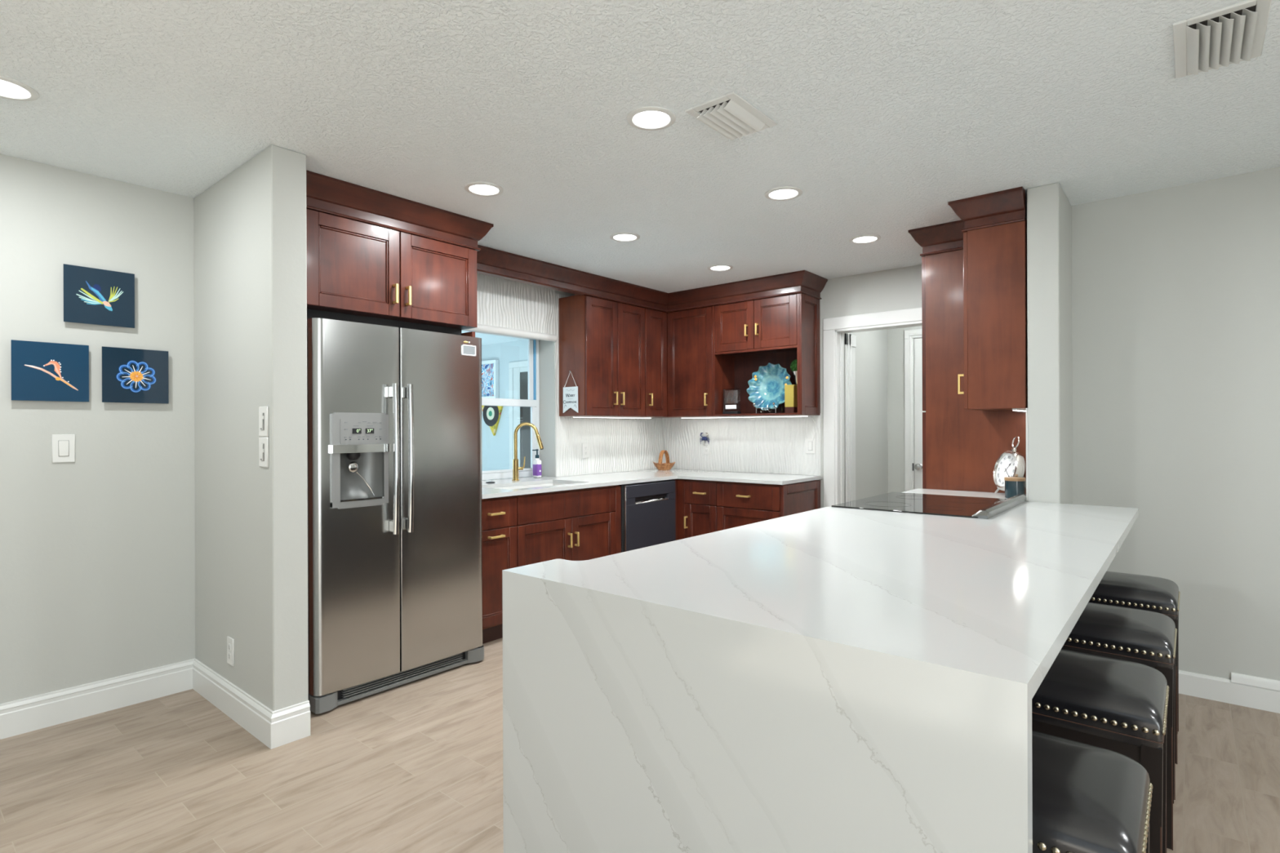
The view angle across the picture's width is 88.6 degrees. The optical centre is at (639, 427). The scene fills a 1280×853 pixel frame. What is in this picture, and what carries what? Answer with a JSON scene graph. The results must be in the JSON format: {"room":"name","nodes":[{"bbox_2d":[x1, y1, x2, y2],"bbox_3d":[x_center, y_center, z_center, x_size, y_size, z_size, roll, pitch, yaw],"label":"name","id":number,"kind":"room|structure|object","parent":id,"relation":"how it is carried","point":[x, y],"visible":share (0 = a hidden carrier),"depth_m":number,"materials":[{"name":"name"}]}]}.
{"room":"kitchen","nodes":[
{"label":"kitchen","id":0,"kind":"room"},
{"bbox_2d":[193,144,308,711],"bbox_3d":[-1.781,0.071,2.967,0.944,2.400,0.136,0,0,40],"label":"wall partition","id":1,"kind":"structure","parent":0,"point":[251,233],"depth_m":2.73,"materials":[{"name":"grey paint"}]},
{"bbox_2d":[226,635,234,666],"bbox_3d":[-1.813,0.989,2.903,0.074,0.120,0.008,0,0,40],"label":"wall outlet","id":2,"kind":"object","parent":1,"relation":"attached to","point":[230,642],"visible":1,"depth_m":2.90,"materials":[{"name":"white plastic"}]},
{"bbox_2d":[258,436,268,467],"bbox_3d":[-1.527,0.099,2.656,0.088,0.122,0.014,0,0,40],"label":"light switch","id":3,"kind":"object","parent":1,"relation":"attached to","point":[263,441],"visible":1,"depth_m":2.65,"materials":[{"name":"white plastic"}]},
{"bbox_2d":[258,406,268,436],"bbox_3d":[-1.528,-0.025,2.656,0.088,0.122,0.014,0,0,40],"label":"light switch","id":4,"kind":"object","parent":1,"relation":"attached to","point":[263,411],"visible":1,"depth_m":2.65,"materials":[{"name":"white plastic"}]},
{"bbox_2d":[0,153,656,703],"bbox_3d":[-2.395,0.073,3.125,0.200,2.400,8.105,0,0,40],"label":"wall","id":5,"kind":"structure","parent":0,"point":[97,549],"depth_m":2.93,"materials":[{"name":"grey paint"}]},
{"bbox_2d":[10,339,88,401],"bbox_3d":[-2.518,-0.238,2.803,0.026,0.249,0.249,0,0,40],"label":"picture","id":6,"kind":"object","parent":5,"relation":"attached to","point":[41,371],"visible":1,"depth_m":2.79,"materials":[{"name":"blue"}]},
{"bbox_2d":[24,360,78,390],"bbox_3d":[-2.507,-0.227,2.796,0.001,0.128,0.173,0,0,40],"label":"print","id":7,"kind":"object","parent":6,"relation":"attached to","point":[39,375],"depth_m":2.80},
{"bbox_2d":[52,434,75,462],"bbox_3d":[-2.496,0.089,2.841,0.010,0.122,0.076,0,0,40],"label":"light switch","id":8,"kind":"object","parent":5,"relation":"attached to","point":[63,445],"visible":1,"depth_m":2.84,"materials":[{"name":"white plastic"}]},
{"bbox_2d":[62,263,134,328],"bbox_3d":[-2.413,-0.583,2.929,0.026,0.249,0.249,0,0,40],"label":"picture","id":9,"kind":"object","parent":5,"relation":"attached to","point":[91,295],"visible":1,"depth_m":2.92,"materials":[{"name":"blue"}]},
{"bbox_2d":[75,280,123,311],"bbox_3d":[-2.403,-0.586,2.921,0.001,0.122,0.166,0,0,40],"label":"print","id":10,"kind":"object","parent":9,"relation":"attached to","point":[91,295],"depth_m":2.92},
{"bbox_2d":[102,346,168,404],"bbox_3d":[-2.328,-0.239,3.028,0.028,0.249,0.249,0,0,40],"label":"picture","id":11,"kind":"object","parent":5,"relation":"attached to","point":[131,375],"visible":1,"depth_m":3.02,"materials":[{"name":"blue"}]},
{"bbox_2d":[115,360,155,392],"bbox_3d":[-2.317,-0.235,3.020,0.003,0.147,0.150,0,0,40],"label":"print","id":12,"kind":"object","parent":11,"relation":"attached to","point":[131,376],"depth_m":3.02,"materials":[{"name":"blue"}]},
{"bbox_2d":[0,658,310,749],"bbox_3d":[-3.072,1.205,1.412,0.960,0.141,4.185,0,0,40],"label":"baseboard","id":13,"kind":"structure","parent":5,"relation":"attached to","point":[274,729],"depth_m":2.85,"materials":[{"name":"white wood"}]},
{"bbox_2d":[306,169,493,337],"bbox_3d":[-1.452,0.070,3.485,0.774,2.399,1.075,0,0,40],"label":"upper cabinet","id":14,"kind":"object","parent":5,"relation":"attached to","point":[375,257],"visible":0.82,"depth_m":3.23,"materials":[{"name":"brown wood"}]},
{"bbox_2d":[461,329,555,483],"bbox_3d":[-1.050,-0.156,4.734,0.224,1.122,0.980,0,0,40],"label":"window","id":15,"kind":"structure","parent":5,"relation":"in","point":[533,401],"depth_m":5.10,"materials":[{"name":"white plastic"}]},
{"bbox_2d":[466,273,557,342],"bbox_3d":[-1.044,-0.889,4.567,0.054,0.461,1.216,0,0,40],"label":"window shade","id":16,"kind":"object","parent":5,"relation":"attached to","point":[504,307],"visible":0.36,"depth_m":4.72,"materials":[{"name":"white fabric"}]},
{"bbox_2d":[558,294,644,417],"bbox_3d":[-0.281,-0.546,5.226,0.336,0.910,0.690,0,0,40],"label":"upper cabinet","id":17,"kind":"object","parent":5,"relation":"attached to","point":[602,341],"visible":0.99,"depth_m":5.04,"materials":[{"name":"brown wood"}]},
{"bbox_2d":[563,370,577,413],"bbox_3d":[-0.526,-0.273,4.973,0.160,0.320,0.014,0,0,40],"label":"hanging sign","id":18,"kind":"object","parent":17,"relation":"hanging from","point":[570,394],"visible":1,"depth_m":4.97,"materials":[{"name":"white"}]},
{"bbox_2d":[572,416,651,418],"bbox_3d":[-0.207,-0.086,5.351,0.024,0.012,0.930,0,0,40],"label":"light strip","id":19,"kind":"object","parent":17,"relation":"attached to","point":[572,416],"visible":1,"depth_m":5.28,"materials":[{"name":"white plastic"}]},
{"bbox_2d":[575,417,650,418],"bbox_3d":[-0.207,-0.082,5.351,0.020,0.004,0.920,0,0,40],"label":"diffuser","id":20,"kind":"object","parent":17,"relation":"attached to","point":[575,417],"depth_m":5.38,"materials":[{"name":"white plastic"}]},
{"bbox_2d":[555,293,662,476],"bbox_3d":[-0.620,-0.373,5.079,0.008,1.501,2.584,0,0,40],"label":"tiled wall","id":21,"kind":"structure","parent":5,"relation":"attached to","point":[615,444],"depth_m":5.43,"materials":[{"name":"white tile"}]},
{"bbox_2d":[582,443,588,457],"bbox_3d":[-0.439,0.184,5.279,0.008,0.120,0.074,0,0,40],"label":"wall outlet","id":22,"kind":"object","parent":21,"relation":"attached to","point":[584,446],"visible":1,"depth_m":5.28,"materials":[{"name":"white plastic"}]},
{"bbox_2d":[481,339,528,471],"bbox_3d":[-1.588,0.090,8.333,5.250,2.360,0.120,0,0,40],"label":"wall","id":23,"kind":"structure","parent":0,"point":[495,449],"depth_m":8.41,"materials":[{"name":"blue paint"}]},
{"bbox_2d":[481,360,498,398],"bbox_3d":[-1.993,-0.621,8.554,0.420,0.505,0.055,0,0,40],"label":"framed painting","id":24,"kind":"object","parent":23,"relation":"attached to","point":[490,368],"visible":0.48,"depth_m":8.52},
{"bbox_2d":[481,405,502,435],"bbox_3d":[-1.929,-0.124,8.511,0.460,0.450,0.039,0,0,40],"label":"art","id":25,"kind":"object","parent":23,"relation":"attached to","point":[491,414],"visible":0.88,"depth_m":8.47,"materials":[{"name":"paint"}]},
{"bbox_2d":[508,360,528,469],"bbox_3d":[-1.219,0.221,7.932,1.120,2.095,0.020,0,0,40],"label":"trim","id":26,"kind":"structure","parent":23,"relation":"attached to","point":[523,363],"depth_m":8.25,"materials":[{"name":"white wood"}]},
{"bbox_2d":[513,366,530,477],"bbox_3d":[-1.218,0.259,7.934,0.970,2.020,0.012,0,0,40],"label":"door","id":27,"kind":"structure","parent":23,"relation":"in","point":[521,414],"depth_m":8.13,"materials":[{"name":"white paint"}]},
{"bbox_2d":[0,0,1279,345],"bbox_3d":[-1.260,-1.171,3.014,12.600,0.160,9.400,0,0,40],"label":"ceiling","id":28,"kind":"structure","parent":0,"point":[887,113],"depth_m":2.34,"materials":[{"name":"white paint"}]},
{"bbox_2d":[0,75,39,101],"bbox_3d":[-2.107,-1.125,2.167,0.180,0.007,0.180,0,0,40],"label":"recessed light","id":29,"kind":"object","parent":28,"relation":"in","point":[10,88],"visible":1,"depth_m":2.19,"materials":[{"name":"white"}]},
{"bbox_2d":[0,80,30,97],"bbox_3d":[-2.107,-1.125,2.167,0.136,0.001,0.136,0,0,40],"label":"diffuser","id":30,"kind":"object","parent":29,"relation":"attached to","point":[8,89],"depth_m":2.18,"materials":[{"name":"white plastic"}]},
{"bbox_2d":[464,181,503,196],"bbox_3d":[-0.739,-1.130,3.109,0.180,0.007,0.180,0,0,40],"label":"recessed light","id":31,"kind":"object","parent":28,"relation":"in","point":[478,188],"visible":1,"depth_m":3.10,"materials":[{"name":"white"}]},
{"bbox_2d":[469,184,498,194],"bbox_3d":[-0.739,-1.130,3.109,0.136,0.001,0.136,0,0,40],"label":"diffuser","id":32,"kind":"object","parent":31,"relation":"attached to","point":[473,188],"depth_m":3.11,"materials":[{"name":"white plastic"}]},
{"bbox_2d":[609,231,639,241],"bbox_3d":[-0.090,-1.132,3.898,0.180,0.007,0.180,0,0,40],"label":"recessed light","id":33,"kind":"object","parent":28,"relation":"in","point":[624,236],"visible":1,"depth_m":3.90,"materials":[{"name":"white"}]},
{"bbox_2d":[613,234,635,240],"bbox_3d":[-0.090,-1.132,3.898,0.136,0.001,0.136,0,0,40],"label":"diffuser","id":34,"kind":"object","parent":33,"relation":"attached to","point":[616,237],"depth_m":3.90,"materials":[{"name":"white plastic"}]},
{"bbox_2d":[626,106,675,130],"bbox_3d":[0.042,-1.133,2.407,0.180,0.007,0.180,0,0,40],"label":"recessed light","id":35,"kind":"object","parent":28,"relation":"in","point":[648,117],"visible":1,"depth_m":2.40,"materials":[{"name":"white"}]},
{"bbox_2d":[632,111,669,127],"bbox_3d":[0.042,-1.133,2.407,0.136,0.001,0.136,0,0,40],"label":"diffuser","id":36,"kind":"object","parent":35,"relation":"attached to","point":[640,118],"depth_m":2.41,"materials":[{"name":"white plastic"}]},
{"bbox_2d":[707,264,733,271],"bbox_3d":[0.570,-1.135,4.657,0.180,0.007,0.180,0,0,40],"label":"recessed light","id":37,"kind":"object","parent":28,"relation":"in","point":[716,267],"visible":1,"depth_m":4.64,"materials":[{"name":"white plastic"}]},
{"bbox_2d":[711,266,729,270],"bbox_3d":[0.570,-1.135,4.657,0.136,0.001,0.136,0,0,40],"label":"diffuser","id":38,"kind":"object","parent":37,"relation":"attached to","point":[713,268],"depth_m":4.66,"materials":[{"name":"white plastic"}]},
{"bbox_2d":[684,91,777,140],"bbox_3d":[0.337,-1.124,2.396,0.203,0.026,0.308,0,0,40],"label":"ceiling vent","id":39,"kind":"object","parent":28,"relation":"in","point":[729,114],"visible":1,"depth_m":2.36,"materials":[{"name":"grey metal"}]},
{"bbox_2d":[764,186,802,200],"bbox_3d":[0.696,-1.135,3.183,0.180,0.007,0.180,0,0,40],"label":"recessed light","id":40,"kind":"object","parent":28,"relation":"in","point":[785,193],"visible":1,"depth_m":3.17,"materials":[{"name":"white"}]},
{"bbox_2d":[768,189,797,198],"bbox_3d":[0.696,-1.135,3.183,0.136,0.001,0.136,0,0,40],"label":"diffuser","id":41,"kind":"object","parent":40,"relation":"attached to","point":[773,193],"depth_m":3.18,"materials":[{"name":"white plastic"}]},
{"bbox_2d":[848,234,880,244],"bbox_3d":[1.358,-1.137,3.959,0.180,0.007,0.180,0,0,40],"label":"recessed light","id":42,"kind":"object","parent":28,"relation":"in","point":[866,238],"visible":1,"depth_m":3.95,"materials":[{"name":"white plastic"}]},
{"bbox_2d":[853,236,876,242],"bbox_3d":[1.358,-1.137,3.959,0.136,0.001,0.136,0,0,40],"label":"diffuser","id":43,"kind":"object","parent":42,"relation":"attached to","point":[855,239],"depth_m":3.96,"materials":[{"name":"white plastic"}]},
{"bbox_2d":[1173,0,1271,78],"bbox_3d":[1.700,-1.129,1.926,0.204,0.026,0.372,0,0,40],"label":"ceiling vent","id":44,"kind":"object","parent":28,"relation":"in","point":[1235,33],"visible":1,"depth_m":1.89,"materials":[{"name":"grey metal"}]},
{"bbox_2d":[0,637,1279,852],"bbox_3d":[0.759,1.321,1.325,7.350,0.120,9.400,0,0,40],"label":"floor","id":45,"kind":"structure","parent":0,"point":[415,766],"depth_m":2.37,"materials":[{"name":"brown wood"}]},
{"bbox_2d":[306,317,484,714],"bbox_3d":[-1.400,0.389,3.444,0.844,1.760,0.898,0,0,40],"label":"refrigerator","id":46,"kind":"object","parent":45,"relation":"on","point":[394,414],"visible":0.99,"depth_m":3.13,"materials":[{"name":"grey metal"}]},
{"bbox_2d":[461,344,475,356],"bbox_3d":[-0.910,-0.412,3.487,0.006,0.056,0.090,0,0,40],"label":"magnet","id":47,"kind":"object","parent":46,"relation":"attached to","point":[468,350],"visible":1,"depth_m":3.48},
{"bbox_2d":[482,495,517,644],"bbox_3d":[-1.068,0.841,4.009,0.654,0.855,0.333,0,0,40],"label":"base cabinet","id":48,"kind":"object","parent":45,"relation":"on","point":[500,539],"visible":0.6,"depth_m":3.84,"materials":[{"name":"brown wood"}]},
{"bbox_2d":[482,468,822,498],"bbox_3d":[-0.015,0.389,4.578,1.557,0.025,2.561,0,0,40],"label":"countertop","id":49,"kind":"structure","parent":48,"relation":"on","point":[587,481],"depth_m":4.81,"materials":[{"name":"white stone"}]},
{"bbox_2d":[511,422,543,480],"bbox_3d":[-0.813,0.169,4.756,0.227,0.420,0.052,0,0,-12],"label":"faucet","id":50,"kind":"object","parent":49,"relation":"on","point":[515,461],"visible":1,"depth_m":4.73,"materials":[{"name":"gold metal"}]},
{"bbox_2d":[496,483,575,494],"bbox_3d":[-0.720,0.509,4.412,0.400,0.209,0.730,0,0,40],"label":"sink","id":51,"kind":"object","parent":49,"relation":"in","point":[544,484],"visible":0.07,"depth_m":4.63,"materials":[{"name":"white ceramic"}]},
{"bbox_2d":[532,448,542,477],"bbox_3d":[-0.786,0.270,4.970,0.063,0.217,0.070,0,0,40],"label":"soap bottle","id":52,"kind":"object","parent":49,"relation":"on","point":[537,473],"visible":1,"depth_m":4.96,"materials":[{"name":"purple plastic"}]},
{"bbox_2d":[653,450,675,470],"bbox_3d":[0.214,0.287,5.828,0.204,0.176,0.130,0,0,0],"label":"basket","id":53,"kind":"object","parent":49,"relation":"on","point":[660,465],"visible":1,"depth_m":5.79,"materials":[{"name":"brown wicker"}]},
{"bbox_2d":[514,484,621,567],"bbox_3d":[-0.659,0.839,4.496,0.654,0.855,0.938,0,0,40],"label":"base cabinet","id":54,"kind":"object","parent":45,"relation":"on","point":[584,524],"visible":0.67,"depth_m":4.28,"materials":[{"name":"brown wood"}]},
{"bbox_2d":[618,479,675,552],"bbox_3d":[-0.141,0.836,5.088,0.605,0.858,0.626,0,0,40],"label":"dishwasher","id":55,"kind":"object","parent":45,"relation":"on","point":[648,513],"visible":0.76,"depth_m":4.86,"materials":[{"name":"black metal"}]},
{"bbox_2d":[674,479,719,540],"bbox_3d":[0.615,0.834,5.288,0.390,0.855,0.654,0,0,40],"label":"base cabinet","id":56,"kind":"object","parent":45,"relation":"on","point":[695,500],"visible":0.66,"depth_m":5.07,"materials":[{"name":"brown wood"}]},
{"bbox_2d":[716,480,820,531],"bbox_3d":[0.978,0.833,4.984,0.557,0.855,0.654,0,0,40],"label":"base cabinet","id":57,"kind":"object","parent":45,"relation":"on","point":[739,504],"visible":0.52,"depth_m":4.78,"materials":[{"name":"brown wood"}]},
{"bbox_2d":[502,488,1138,852],"bbox_3d":[1.033,0.807,2.398,1.156,0.906,2.912,0,0,40],"label":"countertop","id":58,"kind":"structure","parent":45,"relation":"on","point":[826,679],"depth_m":1.31,"materials":[{"name":"white stone"}]},
{"bbox_2d":[993,435,1026,493],"bbox_3d":[1.949,0.196,3.412,0.155,0.306,0.216,0,0,0],"label":"clock","id":59,"kind":"object","parent":58,"relation":"on","point":[1011,463],"visible":0.86,"depth_m":3.40,"materials":[{"name":"silver metal"}]},
{"bbox_2d":[1004,476,1025,498],"bbox_3d":[1.866,0.300,3.266,0.092,0.103,0.092,0,0,40],"label":"candle jar","id":60,"kind":"object","parent":58,"relation":"on","point":[1014,486],"visible":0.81,"depth_m":3.23,"materials":[{"name":"blue glass"}]},
{"bbox_2d":[831,492,1026,519],"bbox_3d":[1.330,0.779,3.057,0.695,0.920,0.784,0,0,40],"label":"range","id":61,"kind":"object","parent":45,"relation":"on","point":[984,508],"visible":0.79,"depth_m":2.93,"materials":[{"name":"black glass"}]},
{"bbox_2d":[908,220,1026,494],"bbox_3d":[2.085,0.057,3.917,0.648,2.399,0.886,0,0,40],"label":"pantry cabinet","id":62,"kind":"object","parent":45,"relation":"on","point":[962,447],"visible":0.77,"depth_m":3.70,"materials":[{"name":"brown wood"}]},
{"bbox_2d":[1031,730,1152,852],"bbox_3d":[0.699,0.937,1.270,0.454,0.648,0.359,0,0,40],"label":"bar stool","id":63,"kind":"object","parent":45,"relation":"on","point":[1087,798],"visible":0.34,"depth_m":1.11,"materials":[{"name":"black leather"}]},
{"bbox_2d":[1031,648,1168,852],"bbox_3d":[1.110,0.936,1.741,0.454,0.648,0.359,0,0,40],"label":"bar stool","id":64,"kind":"object","parent":45,"relation":"on","point":[1120,706],"visible":0.45,"depth_m":1.56,"materials":[{"name":"black leather"}]},
{"bbox_2d":[1061,602,1177,850],"bbox_3d":[1.528,0.934,2.226,0.454,0.648,0.359,0,0,40],"label":"bar stool","id":65,"kind":"object","parent":45,"relation":"on","point":[1147,637],"visible":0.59,"depth_m":2.04,"materials":[{"name":"black leather"}]},
{"bbox_2d":[1088,571,1180,764],"bbox_3d":[1.948,0.933,2.722,0.454,0.648,0.359,0,0,40],"label":"bar stool","id":66,"kind":"object","parent":45,"relation":"on","point":[1156,594],"visible":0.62,"depth_m":2.55,"materials":[{"name":"black leather"}]},
{"bbox_2d":[674,264,921,508],"bbox_3d":[1.502,0.058,5.062,3.277,2.400,0.115,0,0,40],"label":"wall","id":67,"kind":"structure","parent":0,"point":[900,288],"depth_m":4.84,"materials":[{"name":"grey paint"}]},
{"bbox_2d":[476,244,827,312],"bbox_3d":[0.091,-1.062,4.484,1.359,0.147,2.578,0,0,40],"label":"crown molding","id":68,"kind":"structure","parent":67,"relation":"attached to","point":[491,262],"depth_m":4.92,"materials":[{"name":"brown wood"}]},
{"bbox_2d":[640,306,712,417],"bbox_3d":[0.303,-0.548,5.589,0.765,0.910,0.613,0,0,40],"label":"upper cabinet","id":69,"kind":"object","parent":67,"relation":"attached to","point":[678,344],"visible":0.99,"depth_m":5.50,"materials":[{"name":"brown wood"}]},
{"bbox_2d":[662,413,821,475],"bbox_3d":[0.806,0.132,5.567,1.546,0.481,0.008,0,0,40],"label":"tiled wall","id":70,"kind":"structure","parent":67,"relation":"attached to","point":[766,445],"depth_m":5.50,"materials":[{"name":"white tile"}]},
{"bbox_2d":[700,432,709,445],"bbox_3d":[0.564,0.102,5.738,0.103,0.120,0.029,0,0,40],"label":"ornament","id":71,"kind":"object","parent":70,"relation":"attached to","point":[704,438],"visible":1,"depth_m":5.73,"materials":[{"name":"blue ceramic"}]},
{"bbox_2d":[703,440,710,454],"bbox_3d":[0.585,0.174,5.742,0.074,0.120,0.008,0,0,40],"label":"wall outlet","id":72,"kind":"object","parent":70,"relation":"attached to","point":[707,446],"visible":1,"depth_m":5.74,"materials":[{"name":"white plastic"}]},
{"bbox_2d":[805,438,815,453],"bbox_3d":[1.329,0.142,5.115,0.080,0.118,0.010,0,0,40],"label":"light switch","id":73,"kind":"object","parent":70,"relation":"attached to","point":[810,445],"visible":1,"depth_m":5.11,"materials":[{"name":"white plastic"}]},
{"bbox_2d":[711,293,820,416],"bbox_3d":[0.980,-0.551,5.190,0.784,0.910,0.354,0,0,40],"label":"display cabinet","id":74,"kind":"object","parent":67,"relation":"attached to","point":[748,335],"visible":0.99,"depth_m":5.08,"materials":[{"name":"brown wood"}]},
{"bbox_2d":[722,388,740,413],"bbox_3d":[0.745,-0.213,5.331,0.148,0.205,0.055,0,0,40],"label":"plaque","id":75,"kind":"object","parent":74,"relation":"in","point":[731,396],"visible":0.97,"depth_m":5.32,"materials":[{"name":"black plastic"}]},
{"bbox_2d":[724,390,737,404],"bbox_3d":[0.743,-0.251,5.329,0.120,0.110,0.009,0,0,40],"label":"print","id":76,"kind":"object","parent":75,"relation":"attached to","point":[731,396],"depth_m":5.33},
{"bbox_2d":[681,416,800,418],"bbox_3d":[0.820,-0.085,5.370,1.180,0.004,0.020,0,0,40],"label":"diffuser","id":77,"kind":"object","parent":74,"relation":"attached to","point":[707,416],"depth_m":5.41,"materials":[{"name":"white plastic"}]},
{"bbox_2d":[680,414,808,418],"bbox_3d":[0.820,-0.089,5.370,1.190,0.012,0.024,0,0,40],"label":"light strip","id":78,"kind":"object","parent":74,"relation":"attached to","point":[806,415],"visible":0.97,"depth_m":5.34,"materials":[{"name":"white plastic"}]},
{"bbox_2d":[752,402,782,413],"bbox_3d":[1.018,-0.181,5.155,0.190,0.142,0.199,0,0,40],"label":"plate stand","id":79,"kind":"object","parent":74,"relation":"on","point":[773,403],"visible":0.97,"depth_m":5.12,"materials":[{"name":"silver metal"}]},
{"bbox_2d":[746,362,791,410],"bbox_3d":[1.020,-0.324,5.155,0.384,0.380,0.131,0,0,40],"label":"dish","id":80,"kind":"object","parent":79,"relation":"on","point":[766,385],"visible":0.94,"depth_m":5.19,"materials":[{"name":"blue glass"}]},
{"bbox_2d":[784,384,797,413],"bbox_3d":[1.144,-0.218,4.967,0.076,0.212,0.060,0,0,40],"label":"vase","id":81,"kind":"object","parent":74,"relation":"in","point":[790,390],"visible":0.95,"depth_m":4.94,"materials":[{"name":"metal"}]},
{"bbox_2d":[790,359,797,385],"bbox_3d":[1.214,-0.321,5.058,0.110,0.417,0.110,0,0,40],"label":"topiary","id":82,"kind":"object","parent":74,"relation":"in","point":[793,364],"visible":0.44,"depth_m":5.04,"materials":[{"name":"green plant"}]},
{"bbox_2d":[791,371,797,385],"bbox_3d":[1.214,-0.274,5.058,0.080,0.322,0.080,0,0,40],"label":"vase","id":83,"kind":"object","parent":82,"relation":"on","point":[794,373],"depth_m":5.04,"materials":[{"name":"white ceramic"}]},
{"bbox_2d":[808,416,817,441],"bbox_3d":[1.317,0.006,5.043,0.038,0.199,0.120,0,0,40],"label":"power cord","id":84,"kind":"object","parent":74,"relation":"hanging from","point":[808,416],"visible":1,"depth_m":5.08,"materials":[{"name":"white plastic"}]},
{"bbox_2d":[822,307,921,507],"bbox_3d":[1.849,0.209,4.761,1.036,2.097,0.135,0,0,40],"label":"trim","id":85,"kind":"structure","parent":67,"relation":"attached to","point":[834,329],"depth_m":4.99,"materials":[{"name":"white wood"}]},
{"bbox_2d":[844,328,888,502],"bbox_3d":[1.841,0.057,5.506,0.138,2.400,1.000,0,0,40],"label":"wall","id":86,"kind":"structure","parent":0,"point":[871,348],"depth_m":5.52,"materials":[{"name":"grey paint"}]},
{"bbox_2d":[844,333,856,502],"bbox_3d":[1.666,0.258,5.167,0.028,2.000,0.185,0,0,40],"label":"trim","id":87,"kind":"structure","parent":86,"relation":"attached to","point":[850,340],"depth_m":5.14,"materials":[{"name":"white paint"}]},
{"bbox_2d":[887,325,921,493],"bbox_3d":[2.686,0.054,5.501,1.162,2.400,0.120,0,0,40],"label":"wall","id":88,"kind":"structure","parent":0,"point":[895,337],"depth_m":5.78,"materials":[{"name":"grey paint"}]},
{"bbox_2d":[904,328,922,491],"bbox_3d":[2.668,0.202,5.420,0.935,2.105,0.028,0,0,40],"label":"trim","id":89,"kind":"structure","parent":88,"relation":"attached to","point":[909,335],"depth_m":5.68,"materials":[{"name":"white wood"}]},
{"bbox_2d":[912,337,925,488],"bbox_3d":[2.643,0.237,5.403,0.782,2.015,0.082,0,0,40],"label":"door","id":90,"kind":"structure","parent":88,"relation":"in","point":[918,411],"depth_m":5.65,"materials":[{"name":"white paint"}]},
{"bbox_2d":[1026,182,1072,504],"bbox_3d":[2.286,0.056,3.549,0.130,2.400,1.195,0,0,40],"label":"wall pillar","id":91,"kind":"structure","parent":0,"point":[1049,211],"depth_m":3.10,"materials":[{"name":"grey paint"}]},
{"bbox_2d":[947,186,1027,411],"bbox_3d":[1.819,-0.613,3.369,0.329,1.058,0.420,0,0,40],"label":"upper cabinet","id":92,"kind":"object","parent":91,"relation":"attached to","point":[995,304],"depth_m":3.23,"materials":[{"name":"brown wood"}]},
{"bbox_2d":[1026,408,1027,501],"bbox_3d":[1.968,0.127,3.278,0.009,0.445,0.350,0,0,40],"label":"tiled wall","id":93,"kind":"structure","parent":91,"relation":"attached to","point":[1026,408],"depth_m":3.14,"materials":[{"name":"white"}]},
{"bbox_2d":[1071,167,1279,680],"bbox_3d":[3.747,0.050,2.181,3.867,2.400,0.120,0,0,40],"label":"wall","id":94,"kind":"structure","parent":0,"point":[1175,291],"depth_m":3.07,"materials":[{"name":"grey paint"}]},
{"bbox_2d":[1178,670,1279,713],"bbox_3d":[3.627,1.181,2.197,3.657,0.140,0.016,0,0,40],"label":"baseboard","id":95,"kind":"structure","parent":94,"relation":"attached to","point":[1242,690],"depth_m":2.97,"materials":[{"name":"white wood"}]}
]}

